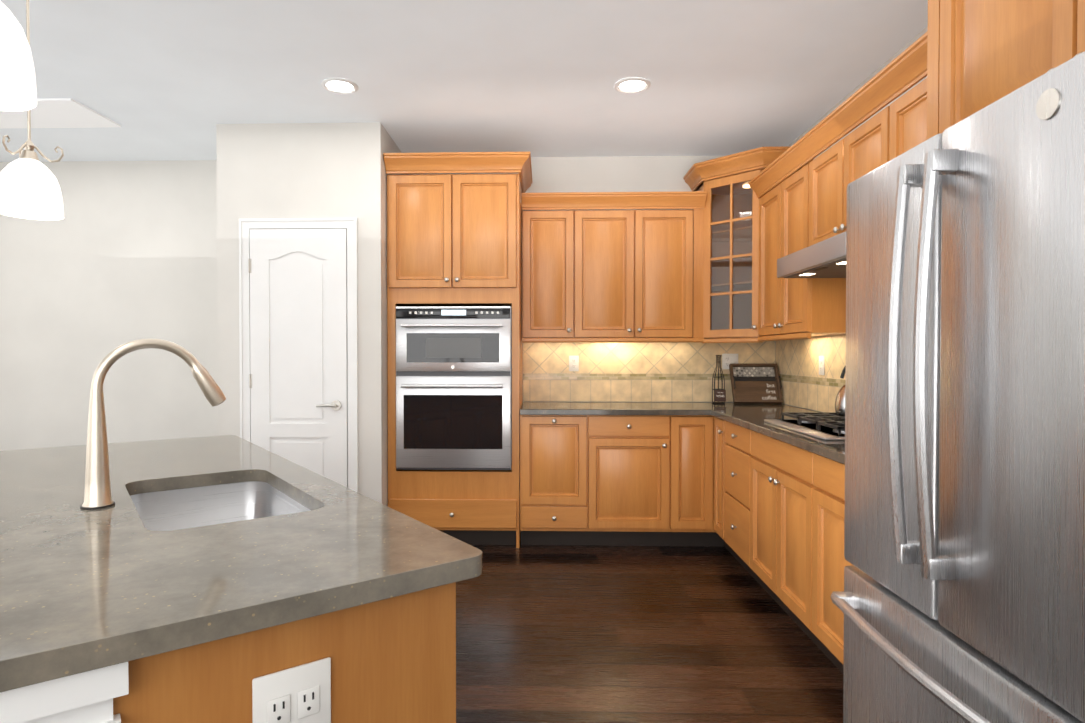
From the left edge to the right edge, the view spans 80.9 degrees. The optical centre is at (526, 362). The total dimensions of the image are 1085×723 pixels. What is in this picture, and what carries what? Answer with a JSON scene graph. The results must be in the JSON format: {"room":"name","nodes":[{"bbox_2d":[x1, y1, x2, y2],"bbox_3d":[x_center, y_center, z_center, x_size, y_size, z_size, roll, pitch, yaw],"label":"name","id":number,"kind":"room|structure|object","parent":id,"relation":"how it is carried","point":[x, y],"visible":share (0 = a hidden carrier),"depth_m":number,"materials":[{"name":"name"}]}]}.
{"room":"kitchen","nodes":[
{"label":"kitchen","id":0,"kind":"room"},
{"bbox_2d":[216,122,405,505],"bbox_3d":[-1.435,-0.156,4.410,1.050,2.730,0.739,0,1,2],"label":"wall","id":1,"kind":"structure","parent":0,"point":[303,170],"depth_m":4.03,"materials":[{"name":"paint"}]},
{"bbox_2d":[239,218,358,492],"bbox_3d":[-1.444,0.151,4.010,0.751,2.126,0.065,0,1,2],"label":"pantry door","id":2,"kind":"structure","parent":1,"relation":"in","point":[298,317],"depth_m":4.02,"materials":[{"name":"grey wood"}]},
{"bbox_2d":[0,155,726,450],"bbox_3d":[-1.355,-0.162,4.827,6.595,2.730,0.100,0,1,2],"label":"wall","id":3,"kind":"structure","parent":0,"point":[121,253],"depth_m":4.82,"materials":[{"name":"paint"}]},
{"bbox_2d":[522,207,584,342],"bbox_3d":[0.183,-0.616,4.559,0.426,0.885,0.330,0,1,2],"label":"upper cabinet","id":4,"kind":"object","parent":3,"relation":"attached to","point":[553,242],"depth_m":4.40,"materials":[{"name":"brown wood"}]},
{"bbox_2d":[585,207,644,341],"bbox_3d":[0.540,-0.616,4.548,0.541,0.885,0.330,0,1,2],"label":"upper cabinet","id":5,"kind":"object","parent":3,"relation":"attached to","point":[595,268],"depth_m":4.39,"materials":[{"name":"brown wood"}]},
{"bbox_2d":[523,341,774,401],"bbox_3d":[0.889,0.054,4.707,1.830,0.468,0.010,0,1,2],"label":"tile backsplash","id":6,"kind":"structure","parent":3,"relation":"attached to","point":[645,372],"depth_m":4.71,"materials":[{"name":"tile"}]},
{"bbox_2d":[569,356,578,370],"bbox_3d":[0.350,0.005,4.711,0.072,0.116,0.008,0,1,2],"label":"electrical outlet","id":7,"kind":"object","parent":6,"relation":"attached to","point":[573,363],"visible":1,"depth_m":4.71,"materials":[{"name":"white plastic"}]},
{"bbox_2d":[722,354,737,368],"bbox_3d":[1.499,-0.010,4.677,0.118,0.116,0.008,0,1,2],"label":"electrical outlet","id":8,"kind":"object","parent":6,"relation":"attached to","point":[728,360],"visible":0.88,"depth_m":4.67,"materials":[{"name":"white plastic"}]},
{"bbox_2d":[641,207,704,341],"bbox_3d":[0.955,-0.615,4.536,0.540,0.885,0.330,0,1,2],"label":"upper cabinet","id":9,"kind":"object","parent":3,"relation":"attached to","point":[672,237],"depth_m":4.37,"materials":[{"name":"brown wood"}]},
{"bbox_2d":[0,0,927,161],"bbox_3d":[-1.465,-1.507,1.075,6.595,0.060,7.570,0,1,2],"label":"ceiling","id":10,"kind":"structure","parent":0,"point":[165,80],"depth_m":3.25,"materials":[{"name":"paint"}]},
{"bbox_2d":[0,1,36,110],"bbox_3d":[-1.022,-0.988,1.162,0.190,0.976,0.194,0,1,2],"label":"pendant light","id":11,"kind":"object","parent":10,"relation":"hanging from","point":[18,91],"visible":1,"depth_m":1.17,"materials":[{"name":"white glass"}]},
{"bbox_2d":[0,0,63,219],"bbox_3d":[-1.720,-1.002,2.193,0.190,0.976,0.194,0,1,2],"label":"pendant light","id":12,"kind":"object","parent":10,"relation":"hanging from","point":[30,187],"visible":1,"depth_m":2.16,"materials":[{"name":"white glass"}]},
{"bbox_2d":[0,98,120,128],"bbox_3d":[-3.586,-1.506,3.869,1.990,0.012,0.430,0,1,2],"label":"ceiling soffit","id":13,"kind":"structure","parent":10,"relation":"attached to","point":[58,113],"depth_m":3.89,"materials":[{"name":"paint"}]},
{"bbox_2d":[321,78,357,93],"bbox_3d":[-1.016,-1.502,3.458,0.196,0.009,0.196,0,1,2],"label":"recessed light","id":14,"kind":"object","parent":10,"relation":"in","point":[339,86],"visible":1,"depth_m":3.45,"materials":[{"name":"white paint"}]},
{"bbox_2d":[614,78,650,92],"bbox_3d":[0.574,-1.502,3.452,0.196,0.009,0.196,0,1,2],"label":"recessed light","id":15,"kind":"object","parent":10,"relation":"in","point":[632,85],"visible":1,"depth_m":3.45,"materials":[{"name":"white paint"}]},
{"bbox_2d":[456,540,842,722],"bbox_3d":[-1.465,1.283,1.113,6.595,0.060,7.570,0,1,2],"label":"floor","id":16,"kind":"structure","parent":0,"point":[614,634],"depth_m":2.78,"materials":[{"name":"brown wood"}]},
{"bbox_2d":[0,671,87,722],"bbox_3d":[-0.799,0.822,0.663,0.454,0.876,0.360,0,1,2],"label":"base cabinet","id":17,"kind":"object","parent":16,"relation":"on","point":[64,699],"depth_m":0.77,"materials":[{"name":"white wood"}]},
{"bbox_2d":[88,582,455,722],"bbox_3d":[-0.352,0.817,1.012,0.443,0.876,0.397,0,1,2],"label":"base cabinet","id":18,"kind":"object","parent":16,"relation":"on","point":[393,659],"depth_m":1.01,"materials":[{"name":"brown wood"}]},
{"bbox_2d":[0,435,482,691],"bbox_3d":[-1.182,0.351,1.596,1.250,0.037,2.070,-1,1,-36],"label":"countertop","id":19,"kind":"structure","parent":18,"relation":"on","point":[86,590],"depth_m":1.10,"materials":[{"name":"stone"}]},
{"bbox_2d":[80,338,225,508],"bbox_3d":[-0.910,0.137,1.549,0.272,0.392,0.212,0,1,2],"label":"pull-down faucet","id":20,"kind":"object","parent":19,"relation":"on","point":[97,491],"visible":1,"depth_m":1.47,"materials":[{"name":"silver metal"}]},
{"bbox_2d":[130,481,310,530],"bbox_3d":[-0.784,0.477,1.617,0.435,0.214,0.700,-1,1,-36],"label":"undermount sink","id":21,"kind":"object","parent":19,"relation":"in","point":[176,509],"visible":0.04,"depth_m":1.88,"materials":[{"name":"silver metal"}]},
{"bbox_2d":[252,657,330,722],"bbox_3d":[-0.353,0.520,0.963,0.116,0.116,0.010,-1,1,-36],"label":"outlet","id":22,"kind":"object","parent":18,"relation":"attached to","point":[300,694],"visible":1,"depth_m":0.96,"materials":[{"name":"white plastic"}]},
{"bbox_2d":[383,152,532,547],"bbox_3d":[-0.435,-0.067,4.403,0.939,2.552,0.692,0,1,2],"label":"tall cabinet","id":23,"kind":"object","parent":16,"relation":"on","point":[454,240],"visible":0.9,"depth_m":4.13,"materials":[{"name":"brown wood"}]},
{"bbox_2d":[396,306,511,469],"bbox_3d":[-0.470,0.162,4.368,0.751,1.065,0.634,0,1,2],"label":"wall oven","id":24,"kind":"object","parent":23,"relation":"in","point":[453,388],"visible":1,"depth_m":4.11,"materials":[{"name":"silver metal"}]},
{"bbox_2d":[520,415,599,544],"bbox_3d":[0.217,0.771,4.431,0.503,0.876,0.620,0,1,2],"label":"base cabinet","id":25,"kind":"object","parent":16,"relation":"on","point":[560,454],"depth_m":4.13,"materials":[{"name":"brown wood"}]},
{"bbox_2d":[600,415,659,545],"bbox_3d":[0.670,0.771,4.418,0.657,0.876,0.620,0,1,2],"label":"base cabinet","id":26,"kind":"object","parent":16,"relation":"on","point":[629,444],"depth_m":4.11,"materials":[{"name":"brown wood"}]},
{"bbox_2d":[520,402,703,414],"bbox_3d":[0.565,0.313,4.399,1.200,0.037,0.652,0,1,2],"label":"countertop","id":27,"kind":"structure","parent":26,"relation":"on","point":[527,408],"depth_m":4.15,"materials":[{"name":"stone"}]},
{"bbox_2d":[660,415,703,545],"bbox_3d":[1.052,0.772,4.377,0.364,0.876,0.680,0,1,2],"label":"base cabinet","id":28,"kind":"object","parent":16,"relation":"on","point":[681,436],"depth_m":4.10,"materials":[{"name":"brown wood"}]},
{"bbox_2d":[704,415,723,546],"bbox_3d":[1.478,0.777,3.981,0.678,0.876,0.251,0,1,2],"label":"base cabinet","id":29,"kind":"object","parent":16,"relation":"on","point":[713,426],"depth_m":4.09,"materials":[{"name":"brown wood"}]},
{"bbox_2d":[720,420,747,566],"bbox_3d":[1.498,0.782,3.609,0.616,0.876,0.617,0,1,2],"label":"base cabinet","id":30,"kind":"object","parent":16,"relation":"on","point":[734,447],"depth_m":3.69,"materials":[{"name":"brown wood"}]},
{"bbox_2d":[744,429,799,626],"bbox_3d":[1.478,0.791,2.940,0.616,0.876,0.849,0,1,2],"label":"base cabinet","id":31,"kind":"object","parent":16,"relation":"on","point":[767,512],"depth_m":3.02,"materials":[{"name":"brown wood"}]},
{"bbox_2d":[704,402,844,464],"bbox_3d":[1.464,0.329,3.259,0.663,0.037,2.878,0,1,2],"label":"countertop","id":32,"kind":"structure","parent":31,"relation":"on","point":[752,417],"depth_m":3.34,"materials":[{"name":"stone"}]},
{"bbox_2d":[712,355,725,403],"bbox_3d":[1.377,0.118,4.562,0.094,0.348,0.102,0,1,2],"label":"holder","id":33,"kind":"object","parent":32,"relation":"on","point":[719,394],"visible":1,"depth_m":4.54,"materials":[{"name":"black metal"}]},
{"bbox_2d":[729,364,782,403],"bbox_3d":[1.643,0.149,4.564,0.335,0.286,0.155,0,1,2],"label":"sign","id":34,"kind":"object","parent":32,"relation":"on","point":[755,383],"visible":1,"depth_m":4.57,"materials":[{"name":"brown wood"}]},
{"bbox_2d":[764,412,844,440],"bbox_3d":[1.494,0.287,2.961,0.520,0.052,0.735,0,1,2],"label":"gas cooktop","id":35,"kind":"object","parent":32,"relation":"in","point":[826,425],"visible":0.4,"depth_m":2.96,"materials":[{"name":"silver metal"}]},
{"bbox_2d":[835,365,845,414],"bbox_3d":[1.639,0.119,3.134,0.196,0.279,0.242,0,1,2],"label":"kettle","id":36,"kind":"object","parent":35,"relation":"on","point":[840,404],"visible":0.12,"depth_m":3.15,"materials":[{"name":"silver metal"}]},
{"bbox_2d":[800,448,853,672],"bbox_3d":[1.458,0.801,2.235,0.616,0.876,0.817,0,1,2],"label":"base cabinet","id":37,"kind":"object","parent":16,"relation":"on","point":[823,562],"depth_m":2.52,"materials":[{"name":"brown wood"}]},
{"bbox_2d":[831,51,1084,722],"bbox_3d":[1.257,0.365,1.328,0.944,1.759,0.831,0,1,2],"label":"refrigerator","id":38,"kind":"object","parent":16,"relation":"on","point":[960,598],"visible":1,"depth_m":1.22,"materials":[{"name":"silver metal"}]},
{"bbox_2d":[927,0,1084,139],"bbox_3d":[1.395,-0.030,1.303,0.687,2.562,1.018,0,1,2],"label":"wall cabinet","id":39,"kind":"object","parent":16,"relation":"on","point":[981,54],"visible":0.12,"depth_m":1.56,"materials":[{"name":"brown wood"}]},
{"bbox_2d":[786,26,927,411],"bbox_3d":[1.780,-0.110,0.949,0.100,2.730,7.470,0,1,2],"label":"wall","id":40,"kind":"structure","parent":0,"point":[902,49],"depth_m":3.36,"materials":[{"name":"paint"}]},
{"bbox_2d":[701,167,764,330],"bbox_3d":[1.361,-0.728,4.225,0.302,1.017,0.303,0,1,2],"label":"upper cabinet","id":41,"kind":"object","parent":40,"relation":"attached to","point":[728,194],"depth_m":4.34,"materials":[{"name":"brown wood"}]},
{"bbox_2d":[753,187,772,338],"bbox_3d":[1.645,-0.606,3.847,0.336,0.885,0.448,0,1,2],"label":"upper cabinet","id":42,"kind":"object","parent":40,"relation":"attached to","point":[765,200],"depth_m":3.96,"materials":[{"name":"brown wood"}]},
{"bbox_2d":[773,155,845,338],"bbox_3d":[1.635,-0.601,3.490,0.336,0.885,0.513,0,1,2],"label":"upper cabinet","id":43,"kind":"object","parent":40,"relation":"attached to","point":[803,308],"depth_m":3.43,"materials":[{"name":"brown wood"}]},
{"bbox_2d":[775,334,845,411],"bbox_3d":[1.790,-0.084,3.244,0.010,0.783,2.878,0,1,2],"label":"tile backsplash","id":44,"kind":"structure","parent":40,"relation":"attached to","point":[797,360],"depth_m":4.04,"materials":[{"name":"tile"}]},
{"bbox_2d":[819,356,824,374],"bbox_3d":[1.798,0.016,3.877,0.008,0.116,0.072,0,1,2],"label":"electrical outlet","id":45,"kind":"object","parent":44,"relation":"attached to","point":[821,364],"visible":1,"depth_m":3.87,"materials":[{"name":"white plastic"}]},
{"bbox_2d":[813,139,832,244],"bbox_3d":[1.623,-0.788,3.072,0.336,0.500,0.447,0,1,2],"label":"upper cabinet","id":46,"kind":"object","parent":40,"relation":"attached to","point":[823,164],"depth_m":3.13,"materials":[{"name":"brown wood"}]},
{"bbox_2d":[777,231,845,277],"bbox_3d":[1.536,-0.481,2.917,0.498,0.104,0.760,0,1,2],"label":"range hood","id":47,"kind":"object","parent":46,"relation":"attached to","point":[826,258],"visible":0.46,"depth_m":2.91,"materials":[{"name":"grey metal"}]},
{"bbox_2d":[833,103,884,235],"bbox_3d":[1.613,-0.784,2.749,0.336,0.500,0.447,0,1,2],"label":"upper cabinet","id":48,"kind":"object","parent":40,"relation":"attached to","point":[862,151],"depth_m":2.82,"materials":[{"name":"brown wood"}]},
{"bbox_2d":[885,67,926,162],"bbox_3d":[1.601,-0.586,2.349,0.336,0.885,0.488,0,1,2],"label":"upper cabinet","id":49,"kind":"object","parent":40,"relation":"attached to","point":[906,117],"depth_m":2.41,"materials":[{"name":"brown wood"}]}
]}

